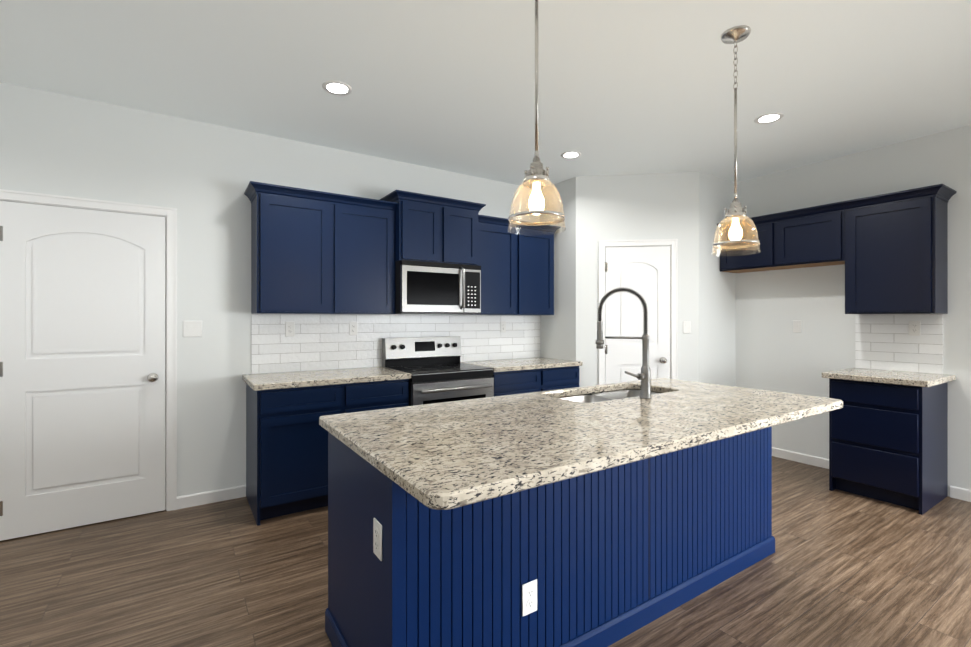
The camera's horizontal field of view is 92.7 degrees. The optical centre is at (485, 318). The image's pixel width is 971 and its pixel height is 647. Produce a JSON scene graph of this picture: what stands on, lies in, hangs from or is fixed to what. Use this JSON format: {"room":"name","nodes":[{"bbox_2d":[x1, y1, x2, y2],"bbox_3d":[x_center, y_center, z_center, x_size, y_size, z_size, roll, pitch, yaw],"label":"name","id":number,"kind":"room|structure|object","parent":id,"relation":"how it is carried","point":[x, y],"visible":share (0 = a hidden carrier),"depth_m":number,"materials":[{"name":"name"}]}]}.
{"room":"kitchen","nodes":[
{"label":"kitchen","id":0,"kind":"room"},
{"bbox_2d":[0,456,970,646],"bbox_3d":[0.534,1.360,1.064,7.790,0.060,6.840,0,0,-33],"label":"floor","id":1,"kind":"structure","parent":0,"point":[839,568],"depth_m":2.34,"materials":[{"name":"brown wood"}]},
{"bbox_2d":[246,379,408,525],"bbox_3d":[-1.188,0.892,3.509,1.053,0.875,0.618,0,0,-33],"label":"base cabinet","id":2,"kind":"object","parent":1,"relation":"on","point":[286,453],"visible":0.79,"depth_m":3.13,"materials":[{"name":"blue paint"}]},
{"bbox_2d":[242,367,410,390],"bbox_3d":[-1.189,0.435,3.487,1.080,0.040,0.633,0,0,-33],"label":"countertop","id":3,"kind":"structure","parent":2,"relation":"on","point":[271,381],"depth_m":3.34,"materials":[{"name":"stone"}]},
{"bbox_2d":[382,336,493,405],"bbox_3d":[-0.401,0.748,3.966,0.748,1.165,0.701,0,0,-33],"label":"range","id":4,"kind":"object","parent":1,"relation":"on","point":[436,369],"visible":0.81,"depth_m":3.89,"materials":[{"name":"grey metal"}]},
{"bbox_2d":[491,366,578,396],"bbox_3d":[0.326,0.892,4.506,1.044,0.875,0.618,0,0,-33],"label":"base cabinet","id":5,"kind":"object","parent":1,"relation":"on","point":[521,381],"visible":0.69,"depth_m":4.23,"materials":[{"name":"blue paint"}]},
{"bbox_2d":[460,357,582,371],"bbox_3d":[0.336,0.435,4.492,1.045,0.040,0.633,0,0,-33],"label":"countertop","id":6,"kind":"structure","parent":5,"relation":"on","point":[505,365],"depth_m":4.33,"materials":[{"name":"stone"}]},
{"bbox_2d":[325,426,774,646],"bbox_3d":[0.478,0.892,2.319,2.316,0.876,0.753,0,0,-33],"label":"kitchen island","id":7,"kind":"object","parent":1,"relation":"on","point":[605,515],"depth_m":1.79,"materials":[{"name":"blue paint"}]},
{"bbox_2d":[373,518,381,560],"bbox_3d":[-0.345,0.702,1.477,0.007,0.115,0.070,0,0,-33],"label":"outlet","id":8,"kind":"object","parent":7,"relation":"attached to","point":[377,538],"visible":1,"depth_m":1.47,"materials":[{"name":"white plastic"}]},
{"bbox_2d":[522,579,536,616],"bbox_3d":[0.160,1.005,1.669,0.070,0.115,0.007,0,0,-33],"label":"outlet","id":9,"kind":"object","parent":7,"relation":"attached to","point":[529,597],"visible":1,"depth_m":1.66,"materials":[{"name":"white plastic"}]},
{"bbox_2d":[319,378,842,517],"bbox_3d":[0.569,0.437,2.180,2.364,0.046,1.085,0,0,-33],"label":"island countertop","id":10,"kind":"structure","parent":7,"relation":"on","point":[446,457],"depth_m":1.73,"materials":[{"name":"beige stone"}]},
{"bbox_2d":[559,389,658,402],"bbox_3d":[0.722,0.564,2.643,0.860,0.215,0.420,0,0,-33],"label":"sink","id":11,"kind":"object","parent":10,"relation":"in","point":[601,395],"depth_m":2.83,"materials":[{"name":"silver metal"}]},
{"bbox_2d":[596,287,651,398],"bbox_3d":[0.736,0.122,2.473,0.194,0.586,0.241,0,0,-33],"label":"faucet","id":12,"kind":"object","parent":10,"relation":"on","point":[644,376],"visible":1,"depth_m":2.43,"materials":[{"name":"silver metal"}]},
{"bbox_2d":[829,378,947,514],"bbox_3d":[3.059,0.892,3.529,0.618,0.875,0.540,0,0,-33],"label":"drawers","id":13,"kind":"object","parent":1,"relation":"on","point":[888,443],"visible":0.83,"depth_m":3.33,"materials":[{"name":"blue paint"}]},
{"bbox_2d":[822,368,955,386],"bbox_3d":[3.043,0.435,3.512,0.643,0.040,0.620,0,0,-33],"label":"countertop","id":14,"kind":"structure","parent":13,"relation":"on","point":[919,379],"depth_m":3.40,"materials":[{"name":"stone"}]},
{"bbox_2d":[0,0,970,496],"bbox_3d":[0.534,-0.081,1.064,7.790,2.823,6.840,0,0,-33],"label":"wall","id":15,"kind":"structure","parent":0,"point":[200,114],"depth_m":3.24,"materials":[{"name":"white paint"}]},
{"bbox_2d":[0,201,165,540],"bbox_3d":[-2.550,0.308,2.962,0.826,2.027,0.108,0,0,-33],"label":"entry door","id":16,"kind":"structure","parent":15,"relation":"in","point":[82,367],"depth_m":2.96,"materials":[{"name":"white wood"}]},
{"bbox_2d":[0,189,176,510],"bbox_3d":[-2.579,0.280,3.015,0.949,2.101,0.116,0,0,-33],"label":"door frame","id":17,"kind":"structure","parent":15,"relation":"attached to","point":[169,214],"depth_m":3.21,"materials":[{"name":"white wood"}]},
{"bbox_2d":[183,321,201,336],"bbox_3d":[-2.080,0.070,3.288,0.116,0.115,0.009,0,0,-33],"label":"light switch","id":18,"kind":"object","parent":15,"relation":"attached to","point":[192,328],"visible":1,"depth_m":3.29,"materials":[{"name":"white plastic"}]},
{"bbox_2d":[244,181,397,313],"bbox_3d":[-1.261,-0.493,3.620,1.078,0.907,0.351,0,0,-33],"label":"upper cabinet","id":19,"kind":"object","parent":15,"relation":"attached to","point":[316,252],"visible":1,"depth_m":3.47,"materials":[{"name":"blue paint"}]},
{"bbox_2d":[322,81,351,95],"bbox_3d":[-0.906,-1.410,2.833,0.176,0.006,0.176,0,0,-33],"label":"recessed light","id":20,"kind":"object","parent":15,"relation":"in","point":[338,88],"visible":1,"depth_m":2.83,"materials":[{"name":"white plastic"}]},
{"bbox_2d":[251,314,539,373],"bbox_3d":[-0.585,0.188,4.271,2.827,0.454,0.008,0,0,-33],"label":"backsplash","id":21,"kind":"structure","parent":15,"relation":"attached to","point":[322,342],"depth_m":3.96,"materials":[{"name":"tile"}]},
{"bbox_2d":[285,322,294,336],"bbox_3d":[-1.535,0.080,3.635,0.070,0.115,0.007,0,0,-33],"label":"outlet","id":22,"kind":"object","parent":21,"relation":"attached to","point":[289,328],"visible":1,"depth_m":3.63,"materials":[{"name":"white plastic"}]},
{"bbox_2d":[349,322,356,334],"bbox_3d":[-1.116,0.080,3.911,0.070,0.115,0.007,0,0,-33],"label":"outlet","id":23,"kind":"object","parent":21,"relation":"attached to","point":[352,328],"visible":1,"depth_m":3.91,"materials":[{"name":"white plastic"}]},
{"bbox_2d":[500,321,505,331],"bbox_3d":[0.182,0.080,4.766,0.070,0.115,0.007,0,0,-33],"label":"outlet","id":24,"kind":"object","parent":21,"relation":"attached to","point":[502,326],"visible":1,"depth_m":4.76,"materials":[{"name":"white plastic"}]},
{"bbox_2d":[380,190,485,265],"bbox_3d":[-0.472,-0.751,4.092,0.854,0.552,0.431,0,0,-33],"label":"upper cabinet","id":25,"kind":"object","parent":15,"relation":"attached to","point":[431,228],"visible":0.94,"depth_m":3.90,"materials":[{"name":"blue paint"}]},
{"bbox_2d":[395,260,480,314],"bbox_3d":[-0.455,-0.258,4.067,0.756,0.431,0.472,0,0,-33],"label":"microwave","id":26,"kind":"object","parent":25,"relation":"attached to","point":[421,287],"visible":1,"depth_m":3.88,"materials":[{"name":"grey metal"}]},
{"bbox_2d":[465,215,560,314],"bbox_3d":[0.249,-0.493,4.615,1.018,0.907,0.351,0,0,-33],"label":"upper cabinet","id":27,"kind":"object","parent":15,"relation":"attached to","point":[517,273],"visible":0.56,"depth_m":4.46,"materials":[{"name":"blue paint"}]},
{"bbox_2d":[508,0,565,235],"bbox_3d":[0.190,-0.871,1.724,0.216,1.083,0.216,0,0,-33],"label":"pendant light","id":28,"kind":"object","parent":15,"relation":"hanging from","point":[536,178],"visible":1,"depth_m":1.71,"materials":[{"name":"clear glass"}]},
{"bbox_2d":[561,151,580,158],"bbox_3d":[0.735,-1.410,3.986,0.176,0.006,0.176,0,0,-33],"label":"recessed light","id":29,"kind":"object","parent":15,"relation":"in","point":[570,154],"visible":1,"depth_m":3.98,"materials":[{"name":"white plastic"}]},
{"bbox_2d":[177,447,970,508],"bbox_3d":[0.534,1.288,1.064,7.550,0.085,6.600,0,0,-33],"label":"baseboard","id":30,"kind":"structure","parent":15,"relation":"attached to","point":[202,498],"depth_m":3.42,"materials":[{"name":"white wood"}]},
{"bbox_2d":[605,246,669,383],"bbox_3d":[1.487,0.308,4.525,0.498,2.027,0.445,0,0,-33],"label":"pantry door","id":31,"kind":"structure","parent":15,"relation":"in","point":[644,272],"depth_m":4.52,"materials":[{"name":"white wood"}]},
{"bbox_2d":[599,239,677,384],"bbox_3d":[1.485,0.279,4.537,0.604,2.101,0.540,0,0,-33],"label":"door frame","id":32,"kind":"structure","parent":15,"relation":"attached to","point":[673,243],"depth_m":4.48,"materials":[{"name":"white wood"}]},
{"bbox_2d":[683,321,690,332],"bbox_3d":[1.937,0.080,4.455,0.070,0.115,0.009,0,0,7],"label":"light switch","id":33,"kind":"object","parent":15,"relation":"attached to","point":[686,326],"visible":1,"depth_m":4.45,"materials":[{"name":"white plastic"}]},
{"bbox_2d":[711,25,760,255],"bbox_3d":[1.239,-0.869,2.294,0.216,1.088,0.216,0,0,-33],"label":"pendant light","id":34,"kind":"object","parent":15,"relation":"hanging from","point":[734,214],"visible":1,"depth_m":2.28,"materials":[{"name":"clear glass"}]},
{"bbox_2d":[754,113,783,123],"bbox_3d":[1.993,-1.410,3.258,0.176,0.006,0.176,0,0,-33],"label":"recessed light","id":35,"kind":"object","parent":15,"relation":"in","point":[768,118],"visible":1,"depth_m":3.25,"materials":[{"name":"white plastic"}]},
{"bbox_2d":[717,202,844,272],"bbox_3d":[2.735,-0.710,4.264,0.351,0.474,1.043,0,0,-33],"label":"upper cabinet","id":36,"kind":"object","parent":15,"relation":"attached to","point":[814,236],"visible":0.71,"depth_m":4.08,"materials":[{"name":"blue paint"}]},
{"bbox_2d":[855,314,942,373],"bbox_3d":[3.300,0.188,3.717,0.008,0.454,0.540,0,0,-33],"label":"backsplash","id":37,"kind":"structure","parent":15,"relation":"attached to","point":[885,342],"depth_m":3.70,"materials":[{"name":"tile"}]},
{"bbox_2d":[909,321,920,335],"bbox_3d":[3.354,0.072,3.620,0.007,0.115,0.070,0,0,-33],"label":"outlet","id":38,"kind":"object","parent":37,"relation":"attached to","point":[914,328],"visible":1,"depth_m":3.61,"materials":[{"name":"white plastic"}]},
{"bbox_2d":[842,184,956,313],"bbox_3d":[3.184,-0.493,3.582,0.351,0.907,0.588,0,0,-33],"label":"upper cabinet","id":39,"kind":"object","parent":15,"relation":"attached to","point":[896,252],"visible":1,"depth_m":3.47,"materials":[{"name":"blue paint"}]}
]}

